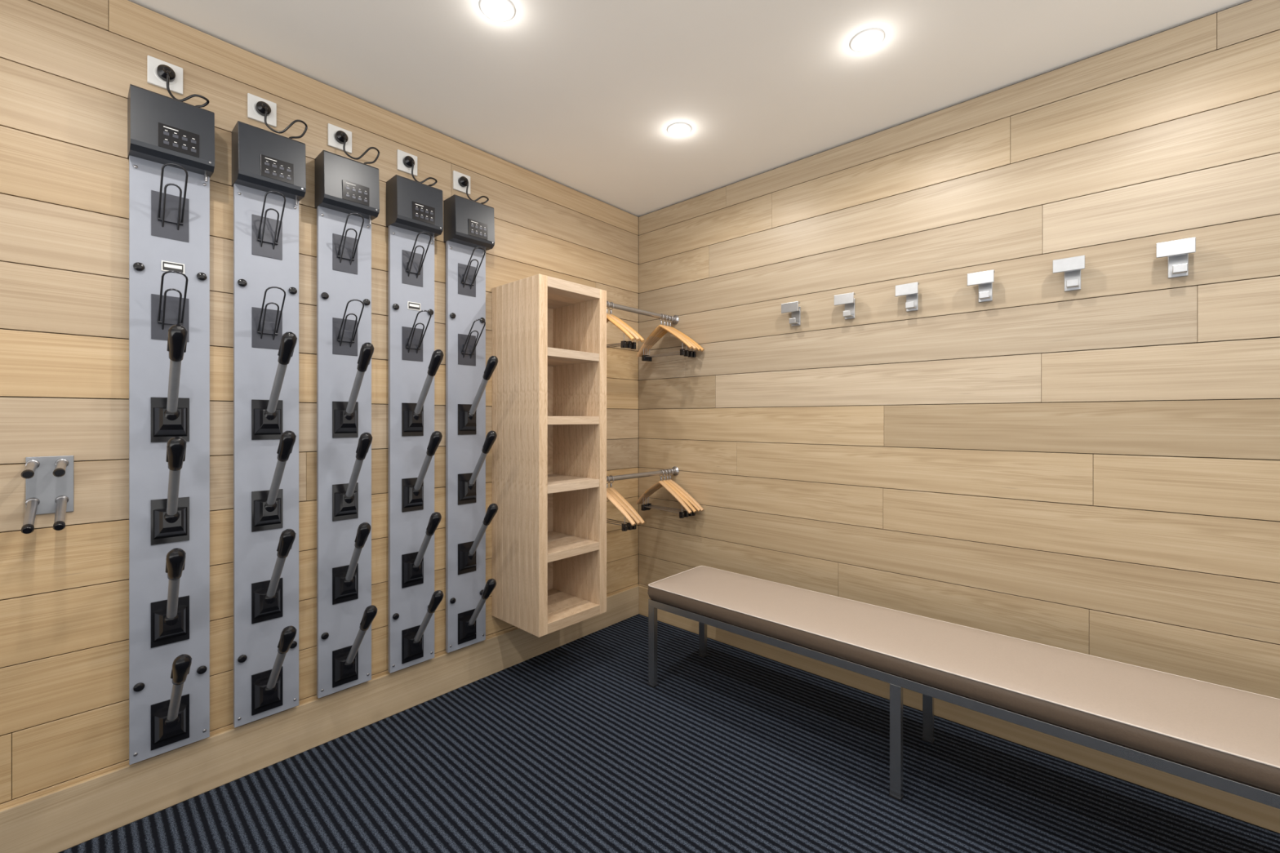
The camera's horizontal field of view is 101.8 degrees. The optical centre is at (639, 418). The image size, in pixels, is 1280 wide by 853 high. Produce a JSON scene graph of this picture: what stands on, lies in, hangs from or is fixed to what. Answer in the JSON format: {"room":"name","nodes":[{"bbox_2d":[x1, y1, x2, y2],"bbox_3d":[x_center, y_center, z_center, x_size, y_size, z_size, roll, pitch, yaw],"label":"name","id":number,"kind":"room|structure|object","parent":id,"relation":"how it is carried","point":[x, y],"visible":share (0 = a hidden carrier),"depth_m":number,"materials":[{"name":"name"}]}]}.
{"room":"changing room","nodes":[
{"label":"changing room","id":0,"kind":"room"},
{"bbox_2d":[0,0,638,809],"bbox_3d":[-1.560,-0.027,1.510,0.100,2.400,4.700,0,0,42],"label":"wall","id":1,"kind":"structure","parent":0,"point":[68,68],"depth_m":1.49,"materials":[{"name":"brown wood"}]},
{"bbox_2d":[20,455,74,533],"bbox_3d":[-1.539,0.193,1.354,0.143,0.184,0.089,0,0,42],"label":"peg rack","id":2,"kind":"object","parent":1,"relation":"attached to","point":[49,480],"visible":1,"depth_m":1.39,"materials":[{"name":"metal"}]},
{"bbox_2d":[146,55,182,94],"bbox_3d":[-1.432,-1.036,1.569,0.010,0.080,0.080,0,0,42],"label":"wall outlet","id":3,"kind":"object","parent":1,"relation":"attached to","point":[176,86],"visible":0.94,"depth_m":1.56,"materials":[{"name":"white plastic"}]},
{"bbox_2d":[127,64,214,764],"bbox_3d":[-1.329,-0.032,1.489,0.269,2.050,0.183,0,0,42],"label":"rack","id":4,"kind":"object","parent":1,"relation":"attached to","point":[171,142],"visible":1,"depth_m":1.53,"materials":[{"name":"grey metal"}]},
{"bbox_2d":[247,93,276,127],"bbox_3d":[-1.270,-1.036,1.747,0.010,0.080,0.080,0,0,42],"label":"wall outlet","id":5,"kind":"object","parent":1,"relation":"attached to","point":[252,100],"visible":0.83,"depth_m":1.74,"materials":[{"name":"white plastic"}]},
{"bbox_2d":[231,101,307,728],"bbox_3d":[-1.162,-0.032,1.673,0.269,2.050,0.197,0,0,42],"label":"rack","id":6,"kind":"object","parent":1,"relation":"attached to","point":[268,169],"visible":1,"depth_m":1.71,"materials":[{"name":"grey metal"}]},
{"bbox_2d":[0,585,639,852],"bbox_3d":[-1.551,1.089,1.435,0.014,0.168,4.600,0,0,42],"label":"baseboard","id":7,"kind":"structure","parent":1,"relation":"attached to","point":[60,820],"depth_m":1.72,"materials":[{"name":"brown wood"}]},
{"bbox_2d":[327,123,351,153],"bbox_3d":[-1.109,-1.036,1.923,0.010,0.080,0.080,0,0,42],"label":"wall outlet","id":8,"kind":"object","parent":1,"relation":"attached to","point":[332,130],"visible":0.8,"depth_m":1.91,"materials":[{"name":"white plastic"}]},
{"bbox_2d":[315,130,379,697],"bbox_3d":[-1.002,-0.032,1.849,0.269,2.050,0.197,0,0,42],"label":"rack","id":9,"kind":"object","parent":1,"relation":"attached to","point":[347,190],"visible":1,"depth_m":1.89,"materials":[{"name":"grey metal"}]},
{"bbox_2d":[396,149,417,176],"bbox_3d":[-0.943,-1.036,2.107,0.010,0.080,0.080,0,0,42],"label":"wall outlet","id":10,"kind":"object","parent":1,"relation":"attached to","point":[401,154],"visible":0.71,"depth_m":2.09,"materials":[{"name":"white plastic"}]},
{"bbox_2d":[386,155,444,673],"bbox_3d":[-0.840,-0.032,2.027,0.269,2.050,0.183,0,0,42],"label":"rack","id":11,"kind":"object","parent":1,"relation":"attached to","point":[414,209],"visible":1,"depth_m":2.06,"materials":[{"name":"grey metal"}]},
{"bbox_2d":[453,170,470,195],"bbox_3d":[-0.782,-1.036,2.283,0.010,0.080,0.080,0,0,42],"label":"wall outlet","id":12,"kind":"object","parent":1,"relation":"attached to","point":[456,175],"visible":0.77,"depth_m":2.27,"materials":[{"name":"white plastic"}]},
{"bbox_2d":[443,176,497,653],"bbox_3d":[-0.680,-0.032,2.203,0.269,2.050,0.183,0,0,42],"label":"rack","id":13,"kind":"object","parent":1,"relation":"attached to","point":[468,224],"visible":1,"depth_m":2.24,"materials":[{"name":"grey metal"}]},
{"bbox_2d":[492,273,606,637],"bbox_3d":[-0.420,0.153,2.422,0.358,1.510,0.390,0,0,42],"label":"wall shelf unit","id":14,"kind":"object","parent":1,"relation":"attached to","point":[549,333],"visible":1,"depth_m":2.36,"materials":[{"name":"brown wood"}]},
{"bbox_2d":[58,613,1279,852],"bbox_3d":[0.067,1.198,0.029,4.500,0.050,4.700,0,0,42],"label":"floor","id":15,"kind":"structure","parent":0,"point":[568,748],"depth_m":1.67,"materials":[{"name":"carpet"}]},
{"bbox_2d":[647,565,1279,808],"bbox_3d":[0.929,0.948,1.750,2.064,0.451,0.419,0,0,42],"label":"bench","id":16,"kind":"object","parent":15,"relation":"on","point":[1223,738],"visible":1,"depth_m":1.51,"materials":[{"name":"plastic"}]},
{"bbox_2d":[128,0,1250,217],"bbox_3d":[0.067,-1.252,0.029,4.500,0.050,4.700,0,0,42],"label":"ceiling","id":17,"kind":"structure","parent":0,"point":[583,96],"depth_m":1.79,"materials":[{"name":"paint"}]},
{"bbox_2d":[479,0,515,22],"bbox_3d":[-0.426,-1.224,1.553,0.106,0.009,0.106,0,0,42],"label":"recessed light","id":18,"kind":"object","parent":17,"relation":"in","point":[499,11],"visible":1,"depth_m":1.55,"materials":[{"name":"white plastic"}]},
{"bbox_2d":[666,122,691,136],"bbox_3d":[0.167,-1.224,2.204,0.106,0.009,0.106,0,0,42],"label":"recessed light","id":19,"kind":"object","parent":17,"relation":"in","point":[680,130],"visible":1,"depth_m":2.20,"materials":[{"name":"white plastic"}]},
{"bbox_2d":[849,27,884,52],"bbox_3d":[0.736,-1.224,1.685,0.106,0.009,0.106,0,0,42],"label":"recessed light","id":20,"kind":"object","parent":17,"relation":"in","point":[870,41],"visible":1,"depth_m":1.68,"materials":[{"name":"white plastic"}]},
{"bbox_2d":[638,0,1279,698],"bbox_3d":[1.615,-0.027,1.730,4.500,2.400,0.100,0,0,42],"label":"wall","id":21,"kind":"structure","parent":0,"point":[1094,469],"depth_m":1.90,"materials":[{"name":"brown wood"}]},
{"bbox_2d":[606,302,679,324],"bbox_3d":[-0.005,-0.561,2.722,0.052,0.052,0.612,0,0,42],"label":"rail","id":22,"kind":"object","parent":21,"relation":"attached to","point":[676,318],"visible":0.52,"depth_m":2.73,"materials":[{"name":"metal"}]},
{"bbox_2d":[606,314,635,348],"bbox_3d":[-0.185,-0.454,2.529,0.422,0.248,0.041,0,0,44],"label":"hanger","id":23,"kind":"object","parent":22,"relation":"hanging from","point":[609,318],"visible":0.26,"depth_m":2.42,"materials":[{"name":"wood"}]},
{"bbox_2d":[606,301,639,348],"bbox_3d":[-0.162,-0.455,2.551,0.422,0.246,0.041,0,0,43],"label":"hanger","id":24,"kind":"object","parent":22,"relation":"hanging from","point":[628,344],"visible":0.39,"depth_m":2.45,"materials":[{"name":"wood"}]},
{"bbox_2d":[606,302,644,349],"bbox_3d":[-0.143,-0.454,2.574,0.422,0.247,0.041,0,0,42],"label":"hanger","id":25,"kind":"object","parent":22,"relation":"hanging from","point":[642,340],"visible":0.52,"depth_m":2.48,"materials":[{"name":"wood"}]},
{"bbox_2d":[636,313,692,360],"bbox_3d":[0.121,-0.454,2.856,0.041,0.248,0.422,0,0,-43],"label":"hanger","id":26,"kind":"object","parent":22,"relation":"hanging from","point":[659,327],"visible":0.95,"depth_m":2.85,"materials":[{"name":"wood"}]},
{"bbox_2d":[640,314,697,360],"bbox_3d":[0.138,-0.455,2.878,0.422,0.246,0.041,0,0,44],"label":"hanger","id":27,"kind":"object","parent":22,"relation":"hanging from","point":[686,352],"visible":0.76,"depth_m":2.86,"materials":[{"name":"wood"}]},
{"bbox_2d":[640,315,701,361],"bbox_3d":[0.155,-0.455,2.898,0.422,0.246,0.041,0,0,40],"label":"hanger","id":28,"kind":"object","parent":22,"relation":"hanging from","point":[698,348],"visible":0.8,"depth_m":2.88,"materials":[{"name":"wood"}]},
{"bbox_2d":[644,315,704,361],"bbox_3d":[0.171,-0.455,2.916,0.422,0.246,0.041,0,0,38],"label":"hanger","id":29,"kind":"object","parent":22,"relation":"hanging from","point":[666,331],"visible":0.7,"depth_m":2.91,"materials":[{"name":"wood"}]},
{"bbox_2d":[606,466,679,481],"bbox_3d":[-0.005,0.296,2.722,0.052,0.052,0.612,0,0,42],"label":"rail","id":30,"kind":"object","parent":21,"relation":"attached to","point":[675,469],"visible":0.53,"depth_m":2.73,"materials":[{"name":"metal"}]},
{"bbox_2d":[606,491,635,531],"bbox_3d":[-0.181,0.403,2.525,0.422,0.248,0.041,0,0,44],"label":"hanger","id":31,"kind":"object","parent":30,"relation":"hanging from","point":[609,497],"visible":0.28,"depth_m":2.43,"materials":[{"name":"wood"}]},
{"bbox_2d":[606,475,640,529],"bbox_3d":[-0.160,0.403,2.548,0.422,0.248,0.041,0,0,43],"label":"hanger","id":32,"kind":"object","parent":30,"relation":"hanging from","point":[629,526],"visible":0.44,"depth_m":2.46,"materials":[{"name":"wood"}]},
{"bbox_2d":[606,475,644,529],"bbox_3d":[-0.142,0.403,2.573,0.422,0.247,0.041,0,0,42],"label":"hanger","id":33,"kind":"object","parent":30,"relation":"hanging from","point":[611,488],"visible":0.49,"depth_m":2.50,"materials":[{"name":"wood"}]},
{"bbox_2d":[635,469,692,518],"bbox_3d":[0.118,0.402,2.859,0.041,0.246,0.422,0,0,-43],"label":"hanger","id":34,"kind":"object","parent":30,"relation":"hanging from","point":[663,483],"visible":0.95,"depth_m":2.82,"materials":[{"name":"wood"}]},
{"bbox_2d":[639,469,696,517],"bbox_3d":[0.137,0.402,2.879,0.422,0.246,0.041,0,0,44],"label":"hanger","id":35,"kind":"object","parent":30,"relation":"hanging from","point":[687,503],"visible":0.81,"depth_m":2.81,"materials":[{"name":"wood"}]},
{"bbox_2d":[640,468,700,515],"bbox_3d":[0.155,0.402,2.898,0.422,0.246,0.041,0,0,41],"label":"hanger","id":36,"kind":"object","parent":30,"relation":"hanging from","point":[694,504],"visible":0.69,"depth_m":2.84,"materials":[{"name":"wood"}]},
{"bbox_2d":[646,468,703,515],"bbox_3d":[0.168,0.403,2.918,0.422,0.248,0.041,0,0,37],"label":"hanger","id":37,"kind":"object","parent":30,"relation":"hanging from","point":[672,481],"visible":0.58,"depth_m":2.87,"materials":[{"name":"wood"}]},
{"bbox_2d":[781,301,800,326],"bbox_3d":[0.716,-0.490,2.447,0.084,0.103,0.057,0,0,42],"label":"coat hook","id":38,"kind":"object","parent":21,"relation":"attached to","point":[793,308],"visible":1,"depth_m":2.44,"materials":[{"name":"metal"}]},
{"bbox_2d":[834,292,855,319],"bbox_3d":[0.902,-0.490,2.277,0.084,0.103,0.057,0,0,42],"label":"coat hook","id":39,"kind":"object","parent":21,"relation":"attached to","point":[848,300],"visible":1,"depth_m":2.27,"materials":[{"name":"metal"}]},
{"bbox_2d":[895,282,919,311],"bbox_3d":[1.088,-0.490,2.108,0.084,0.103,0.057,0,0,42],"label":"coat hook","id":40,"kind":"object","parent":21,"relation":"attached to","point":[910,291],"visible":1,"depth_m":2.10,"materials":[{"name":"metal"}]},
{"bbox_2d":[639,586,1279,833],"bbox_3d":[1.619,1.089,1.650,4.386,0.168,0.014,0,0,42],"label":"baseboard","id":41,"kind":"structure","parent":21,"relation":"attached to","point":[1241,808],"depth_m":1.86,"materials":[{"name":"brown wood"}]},
{"bbox_2d":[967,270,995,302],"bbox_3d":[1.274,-0.490,1.939,0.084,0.103,0.057,0,0,42],"label":"coat hook","id":42,"kind":"object","parent":21,"relation":"attached to","point":[984,279],"visible":1,"depth_m":1.93,"materials":[{"name":"metal"}]},
{"bbox_2d":[1053,255,1084,291],"bbox_3d":[1.460,-0.490,1.770,0.084,0.103,0.057,0,0,42],"label":"coat hook","id":43,"kind":"object","parent":21,"relation":"attached to","point":[1072,267],"visible":1,"depth_m":1.76,"materials":[{"name":"metal"}]},
{"bbox_2d":[1155,237,1195,278],"bbox_3d":[1.646,-0.490,1.600,0.084,0.103,0.057,0,0,42],"label":"coat hook","id":44,"kind":"object","parent":21,"relation":"attached to","point":[1177,251],"visible":1,"depth_m":1.59,"materials":[{"name":"metal"}]}
]}

